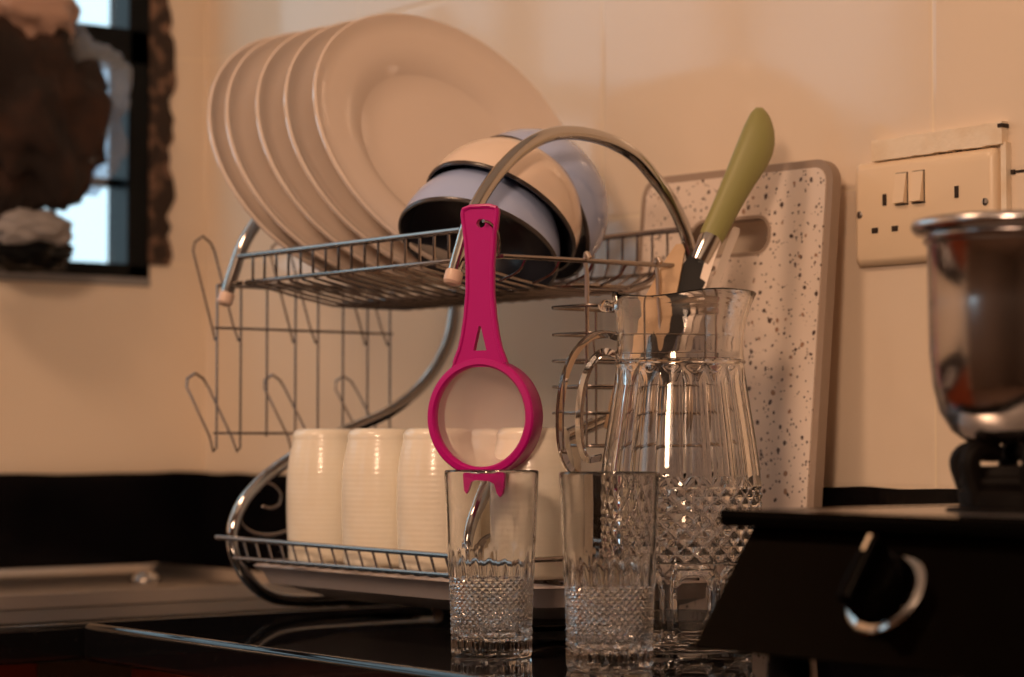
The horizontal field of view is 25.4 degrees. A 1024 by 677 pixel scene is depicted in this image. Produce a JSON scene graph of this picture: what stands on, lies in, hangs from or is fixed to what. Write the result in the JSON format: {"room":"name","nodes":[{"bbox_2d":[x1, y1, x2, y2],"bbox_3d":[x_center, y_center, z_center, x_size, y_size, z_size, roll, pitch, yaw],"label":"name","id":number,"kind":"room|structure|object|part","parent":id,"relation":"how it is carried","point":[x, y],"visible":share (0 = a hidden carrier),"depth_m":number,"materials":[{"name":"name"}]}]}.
{"room":"kitchen","nodes":[
{"label":"kitchen","id":0,"kind":"room"},
{"bbox_2d":[0,0,206,676],"bbox_3d":[-1.650,-0.153,1.795,3.200,2.580,0.055,2,-3,-38],"label":"wall","id":1,"kind":"structure","parent":0,"point":[93,377],"depth_m":2.68,"materials":[{"name":"beige painted plaster"}]},
{"bbox_2d":[0,0,175,286],"bbox_3d":[-0.923,-0.437,2.370,1.277,0.721,0.054,2,-3,-38],"label":"window","id":2,"kind":"structure","parent":1,"relation":"in","point":[121,47],"depth_m":2.71,"materials":[{"name":"black metal"}]},
{"bbox_2d":[0,0,112,272],"bbox_3d":[-0.534,-0.424,2.550,0.227,0.705,0.142,1,-3,-14],"label":"tree","id":3,"kind":"object","parent":2,"relation":"hanging from","point":[56,104],"visible":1,"depth_m":2.51,"materials":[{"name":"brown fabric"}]},
{"bbox_3d":[-0.924,-0.083,2.329,1.244,0.010,0.016,2,-3,-38],"label":"sill","id":4,"kind":"part","parent":2,"relation":"part of","materials":[{"name":"grey"}]},
{"bbox_3d":[-0.937,-0.441,2.361,1.244,0.715,0.052,2,-3,-38],"label":"frame","id":5,"kind":"part","parent":2,"relation":"part of","materials":[{"name":"black metal"}]},
{"bbox_2d":[0,471,207,568],"bbox_3d":[-1.314,0.186,2.000,2.400,0.120,0.012,2,-3,-38],"label":"backsplash","id":6,"kind":"structure","parent":1,"relation":"attached to","point":[95,519],"depth_m":2.64,"materials":[{"name":"black tile"}]},
{"bbox_2d":[204,0,1023,488],"bbox_3d":[0.797,-0.173,1.360,0.120,2.580,3.755,2,-3,-38],"label":"wall","id":7,"kind":"structure","parent":0,"point":[680,82],"depth_m":2.08,"materials":[{"name":"beige paint"}]},
{"bbox_2d":[201,473,958,571],"bbox_3d":[0.736,0.156,1.318,0.010,0.119,3.588,2,-3,-38],"label":"backsplash","id":8,"kind":"structure","parent":7,"relation":"attached to","point":[220,493],"depth_m":2.62,"materials":[{"name":"black tile"}]},
{"bbox_2d":[856,147,1000,266],"bbox_3d":[0.332,-0.105,1.843,0.015,0.086,0.151,2,-3,-38],"label":"wall socket","id":9,"kind":"object","parent":7,"relation":"attached to","point":[890,195],"visible":0.88,"depth_m":1.85,"materials":[{"name":"beige plastic"}]},
{"bbox_2d":[892,172,908,205],"bbox_3d":[0.316,-0.122,1.857,0.006,0.027,0.014,2,-3,-38],"label":"rocker switch","id":10,"kind":"object","parent":9,"relation":"attached to","point":[900,180],"depth_m":1.86,"materials":[{"name":"beige plastic"}]},
{"bbox_2d":[909,170,925,203],"bbox_3d":[0.328,-0.123,1.843,0.006,0.027,0.014,2,-3,-38],"label":"rocker switch","id":11,"kind":"object","parent":9,"relation":"attached to","point":[917,178],"depth_m":1.84,"materials":[{"name":"beige plastic"}]},
{"bbox_2d":[871,121,1007,161],"bbox_3d":[0.344,-0.159,1.837,0.008,0.019,0.138,2,-3,-38],"label":"strip","id":12,"kind":"object","parent":7,"relation":"attached to","point":[985,135],"visible":1,"depth_m":1.83,"materials":[{"name":"white paint"}]},
{"bbox_2d":[925,123,1023,173],"bbox_3d":[0.366,-0.115,1.805,0.008,0.104,0.110,2,-3,-38],"label":"trim","id":13,"kind":"structure","parent":7,"relation":"attached to","point":[1005,125],"depth_m":1.78,"materials":[{"name":"black"}]},
{"bbox_2d":[1001,142,1010,209],"bbox_3d":[0.387,-0.116,1.781,0.006,0.075,0.005,2,-3,-38],"label":"strip","id":14,"kind":"object","parent":7,"relation":"attached to","point":[1006,146],"visible":0.64,"depth_m":1.78,"materials":[{"name":"white paint"}]},
{"bbox_3d":[-0.525,1.121,0.297,3.440,0.100,3.840,2,-3,-38],"label":"floor","id":15,"kind":"structure","parent":0,"visible":0},
{"bbox_2d":[0,664,36,676],"bbox_3d":[-1.119,0.702,1.728,1.400,0.866,0.611,2,-3,-38],"label":"base cabinet","id":16,"kind":"object","parent":15,"relation":"on","point":[26,670],"visible":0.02,"depth_m":1.97,"materials":[{"name":"red wood"}]},
{"bbox_2d":[0,597,404,665],"bbox_3d":[-1.127,0.252,1.748,2.388,0.033,0.608,2,-3,-38],"label":"countertop","id":17,"kind":"structure","parent":16,"relation":"on","point":[37,635],"depth_m":2.01,"materials":[{"name":"black stone"}]},
{"bbox_2d":[0,563,315,609],"bbox_3d":[-0.746,0.258,2.139,1.170,0.042,0.417,2,-3,-38],"label":"sink","id":18,"kind":"object","parent":17,"relation":"in","point":[27,588],"visible":0.88,"depth_m":2.40,"materials":[{"name":"grey metal"}]},
{"bbox_3d":[0.270,0.691,1.484,0.483,0.866,1.460,2,-3,-38],"label":"base cabinet","id":19,"kind":"object","parent":15,"relation":"on","visible":0},
{"bbox_2d":[84,606,962,676],"bbox_3d":[0.732,0.215,0.926,0.471,0.033,2.976,2,-3,-38],"label":"countertop","id":20,"kind":"structure","parent":19,"relation":"on","point":[394,641],"depth_m":1.76,"materials":[{"name":"black stone"}]},
{"bbox_2d":[186,126,715,631],"bbox_3d":[-0.055,0.037,1.982,0.274,0.410,0.511,2,-3,-38],"label":"dish rack","id":21,"kind":"object","parent":20,"relation":"on","point":[335,584],"visible":0.53,"depth_m":1.95,"materials":[{"name":"silver metal"}]},
{"bbox_2d":[186,235,411,451],"bbox_3d":[-0.200,0.006,2.134,0.197,0.202,0.096,2,-3,-38],"label":"rack","id":22,"kind":"object","parent":21,"relation":"on","point":[225,297],"depth_m":2.11,"materials":[{"name":"silver metal"}]},
{"bbox_2d":[207,36,406,288],"bbox_3d":[-0.157,-0.167,2.117,0.280,0.249,0.135,2,-3,-41],"label":"dinner plate","id":23,"kind":"object","parent":21,"relation":"in","point":[218,137],"visible":0.2,"depth_m":2.04,"materials":[{"name":"beige ceramic"}]},
{"bbox_2d":[286,429,351,563],"bbox_3d":[-0.164,0.137,1.992,0.067,0.116,0.067,2,-3,-38],"label":"tumbler","id":24,"kind":"object","parent":21,"relation":"on","point":[316,457],"visible":0.61,"depth_m":1.96,"materials":[{"name":"beige ceramic"}]},
{"bbox_2d":[225,31,421,286],"bbox_3d":[-0.139,-0.168,2.097,0.280,0.249,0.135,2,-3,-41],"label":"dinner plate","id":25,"kind":"object","parent":21,"relation":"on","point":[245,144],"visible":0.16,"depth_m":2.02,"materials":[{"name":"beige ceramic"}]},
{"bbox_3d":[-0.156,0.043,2.118,0.266,0.409,0.011,2,-3,-38],"label":"frame","id":26,"kind":"part","parent":21,"relation":"part of","materials":[{"name":"silver metal"}]},
{"bbox_2d":[255,26,444,284],"bbox_3d":[-0.108,-0.169,2.068,0.280,0.249,0.135,2,-3,-41],"label":"dinner plate","id":27,"kind":"object","parent":21,"relation":"on","point":[280,154],"visible":0.18,"depth_m":1.99,"materials":[{"name":"beige ceramic"}]},
{"bbox_2d":[283,20,442,277],"bbox_3d":[-0.080,-0.170,2.038,0.280,0.249,0.135,2,-3,-41],"label":"dinner plate","id":28,"kind":"object","parent":21,"relation":"on","point":[302,128],"visible":0.23,"depth_m":1.96,"materials":[{"name":"beige ceramic"}]},
{"bbox_2d":[341,428,406,567],"bbox_3d":[-0.111,0.134,1.928,0.067,0.116,0.067,2,-3,-38],"label":"tumbler","id":29,"kind":"object","parent":21,"relation":"on","point":[372,455],"visible":0.62,"depth_m":1.90,"materials":[{"name":"beige ceramic"}]},
{"bbox_3d":[-0.033,0.185,1.948,0.254,0.026,0.434,2,-3,-38],"label":"rail","id":30,"kind":"part","parent":21,"relation":"part of","materials":[{"name":"silver metal"}]},
{"bbox_2d":[253,563,565,618],"bbox_3d":[-0.024,0.213,1.944,0.218,0.030,0.425,2,-3,-38],"label":"drip tray","id":31,"kind":"object","parent":21,"relation":"on","point":[331,586],"depth_m":1.92,"materials":[{"name":"grey"}]},
{"bbox_2d":[396,428,455,571],"bbox_3d":[-0.061,0.132,1.866,0.067,0.116,0.067,2,-3,-38],"label":"tumbler","id":32,"kind":"object","parent":21,"relation":"on","point":[420,496],"visible":0.53,"depth_m":1.84,"materials":[{"name":"beige ceramic"}]},
{"bbox_2d":[312,13,561,272],"bbox_3d":[-0.052,-0.172,2.006,0.280,0.249,0.135,2,-3,-41],"label":"dinner plate","id":33,"kind":"object","parent":21,"relation":"on","point":[394,95],"visible":0.54,"depth_m":2.02,"materials":[{"name":"beige ceramic"}]},
{"bbox_3d":[-0.036,-0.064,1.967,0.237,0.058,0.386,2,-3,-38],"label":"rail","id":34,"kind":"part","parent":21,"relation":"part of","materials":[{"name":"silver metal"}]},
{"bbox_2d":[398,166,559,295],"bbox_3d":[-0.027,-0.089,1.878,0.132,0.102,0.133,1,-3,-13],"label":"ceramic bowl","id":35,"kind":"object","parent":21,"relation":"on","point":[527,224],"visible":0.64,"depth_m":1.88,"materials":[{"name":"blue"}]},
{"bbox_2d":[426,137,581,270],"bbox_3d":[-0.005,-0.111,1.890,0.127,0.110,0.134,1,-3,-14],"label":"ceramic bowl","id":36,"kind":"object","parent":35,"relation":"on","point":[537,171],"visible":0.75,"depth_m":1.85,"materials":[{"name":"beige ceramic"}]},
{"bbox_2d":[427,203,542,469],"bbox_3d":[-0.015,0.011,1.752,0.090,0.225,0.048,-1,-3,26],"label":"strainer","id":37,"kind":"object","parent":21,"relation":"hanging from","point":[482,394],"visible":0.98,"depth_m":1.74,"materials":[{"name":"pink plastic"}]},
{"bbox_3d":[-0.024,-0.040,1.736,0.047,0.123,0.004,-1,-3,26],"label":"handle","id":38,"kind":"part","parent":37,"relation":"part of","materials":[{"name":"pink plastic"}]},
{"bbox_2d":[495,427,566,579],"bbox_3d":[0.016,0.127,1.765,0.067,0.116,0.067,2,-3,-38],"label":"tumbler","id":39,"kind":"object","parent":21,"relation":"on","point":[545,458],"visible":0.31,"depth_m":1.74,"materials":[{"name":"beige ceramic"}]},
{"bbox_2d":[489,128,608,279],"bbox_3d":[0.026,-0.114,1.942,0.102,0.128,0.138,2,-3,-35],"label":"ceramic bowl","id":40,"kind":"object","parent":21,"relation":"in","point":[587,180],"visible":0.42,"depth_m":1.90,"materials":[{"name":"blue"}]},
{"bbox_3d":[0.055,0.031,1.848,0.266,0.409,0.011,2,-3,-38],"label":"frame","id":41,"kind":"part","parent":21,"relation":"part of","materials":[{"name":"silver metal"}]},
{"bbox_2d":[551,251,662,447],"bbox_3d":[0.103,0.010,1.835,0.147,0.155,0.059,2,-3,-38],"label":"basket","id":42,"kind":"object","parent":21,"relation":"hanging from","point":[573,307],"visible":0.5,"depth_m":1.80,"materials":[{"name":"silver metal"}]},
{"bbox_2d":[604,244,684,428],"bbox_3d":[0.108,-0.001,1.840,0.074,0.154,0.021,1,-3,-17],"label":"wooden spatula","id":43,"kind":"object","parent":42,"relation":"in","point":[669,277],"visible":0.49,"depth_m":1.85,"materials":[{"name":"brown wood"}]},
{"bbox_2d":[700,241,720,287],"bbox_3d":[0.141,-0.004,1.839,0.072,0.164,0.019,1,-3,-27],"label":"spoon","id":44,"kind":"object","parent":42,"relation":"in","point":[706,270],"visible":0.18,"depth_m":1.85,"materials":[{"name":"beige wood"}]},
{"bbox_2d":[710,226,739,287],"bbox_3d":[0.151,-0.008,1.843,0.093,0.171,0.020,2,-3,-31],"label":"spoon","id":45,"kind":"object","parent":42,"relation":"in","point":[734,233],"visible":0.11,"depth_m":1.87,"materials":[{"name":"beige wood"}]},
{"bbox_2d":[678,107,774,291],"bbox_3d":[0.156,-0.068,1.858,0.147,0.254,0.026,2,-3,-34],"label":"knife","id":46,"kind":"object","parent":42,"relation":"in","point":[752,154],"visible":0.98,"depth_m":1.87,"materials":[{"name":"green plastic"}]},
{"bbox_3d":[0.128,-0.010,1.842,0.085,0.135,0.015,1,-3,-29],"label":"blade","id":47,"kind":"part","parent":46,"relation":"part of","materials":[{"name":"black metal"}]},
{"bbox_3d":[0.188,-0.136,1.881,0.071,0.117,0.028,2,-3,-38],"label":"handle","id":48,"kind":"part","parent":46,"relation":"part of","materials":[{"name":"green plastic"}]},
{"bbox_2d":[444,470,538,658],"bbox_3d":[-0.015,0.163,1.654,0.069,0.134,0.069,-3,-4,44],"label":"drinking glass","id":49,"kind":"object","parent":20,"relation":"on","point":[491,515],"visible":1,"depth_m":1.63,"materials":[{"name":"clear glass"}]},
{"bbox_2d":[559,471,659,672],"bbox_3d":[0.067,0.159,1.559,0.069,0.134,0.069,-2,-3,32],"label":"drinking glass","id":50,"kind":"object","parent":20,"relation":"on","point":[609,519],"visible":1,"depth_m":1.53,"materials":[{"name":"clear glass"}]},
{"bbox_2d":[555,288,762,652],"bbox_3d":[0.122,0.099,1.732,0.138,0.270,0.125,-2,-3,39],"label":"glass pitcher","id":51,"kind":"object","parent":20,"relation":"on","point":[680,409],"visible":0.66,"depth_m":1.68,"materials":[{"name":"clear glass"}]},
{"bbox_3d":[0.059,0.051,1.730,0.051,0.114,0.019,0,-3,0],"label":"handle","id":52,"kind":"part","parent":51,"relation":"part of","materials":[{"name":"clear glass"}]},
{"bbox_2d":[636,159,840,508],"bbox_3d":[0.183,0.047,1.970,0.040,0.395,0.246,2,-3,-38],"label":"cutting board","id":53,"kind":"object","parent":20,"relation":"on","point":[788,334],"visible":0.41,"depth_m":1.91,"materials":[{"name":"beige stone"}]},
{"bbox_2d":[694,441,1023,676],"bbox_3d":[0.462,0.132,1.203,0.405,0.157,0.702,2,-3,-38],"label":"gas stove","id":54,"kind":"object","parent":20,"relation":"on","point":[928,588],"visible":0.99,"depth_m":1.27,"materials":[{"name":"black metal"}]},
{"bbox_3d":[0.332,0.136,1.101,0.052,0.072,0.662,2,-3,-38],"label":"panel","id":55,"kind":"part","parent":54,"relation":"part of","materials":[{"name":"black metal"}]},
{"bbox_3d":[0.202,0.138,1.253,0.040,0.044,0.043,2,-3,-38],"label":"knob","id":56,"kind":"part","parent":54,"relation":"part of","materials":[{"name":"black plastic"}]},
{"bbox_3d":[0.484,0.100,1.221,0.350,0.005,0.698,2,-3,-38],"label":"plate","id":57,"kind":"part","parent":54,"relation":"part of","materials":[{"name":"silver metal"}]},
{"bbox_2d":[911,210,1023,443],"bbox_3d":[0.305,-0.004,1.369,0.127,0.135,0.127,2,-3,-38],"label":"stainless pot","id":58,"kind":"object","parent":54,"relation":"on","point":[975,260],"visible":0.97,"depth_m":1.33,"materials":[{"name":"silver metal"}]},
{"bbox_3d":[0.305,0.090,1.365,0.088,0.028,0.088,2,-3,-38],"label":"burner","id":59,"kind":"part","parent":54,"relation":"part of","materials":[{"name":"black metal"}]}
]}

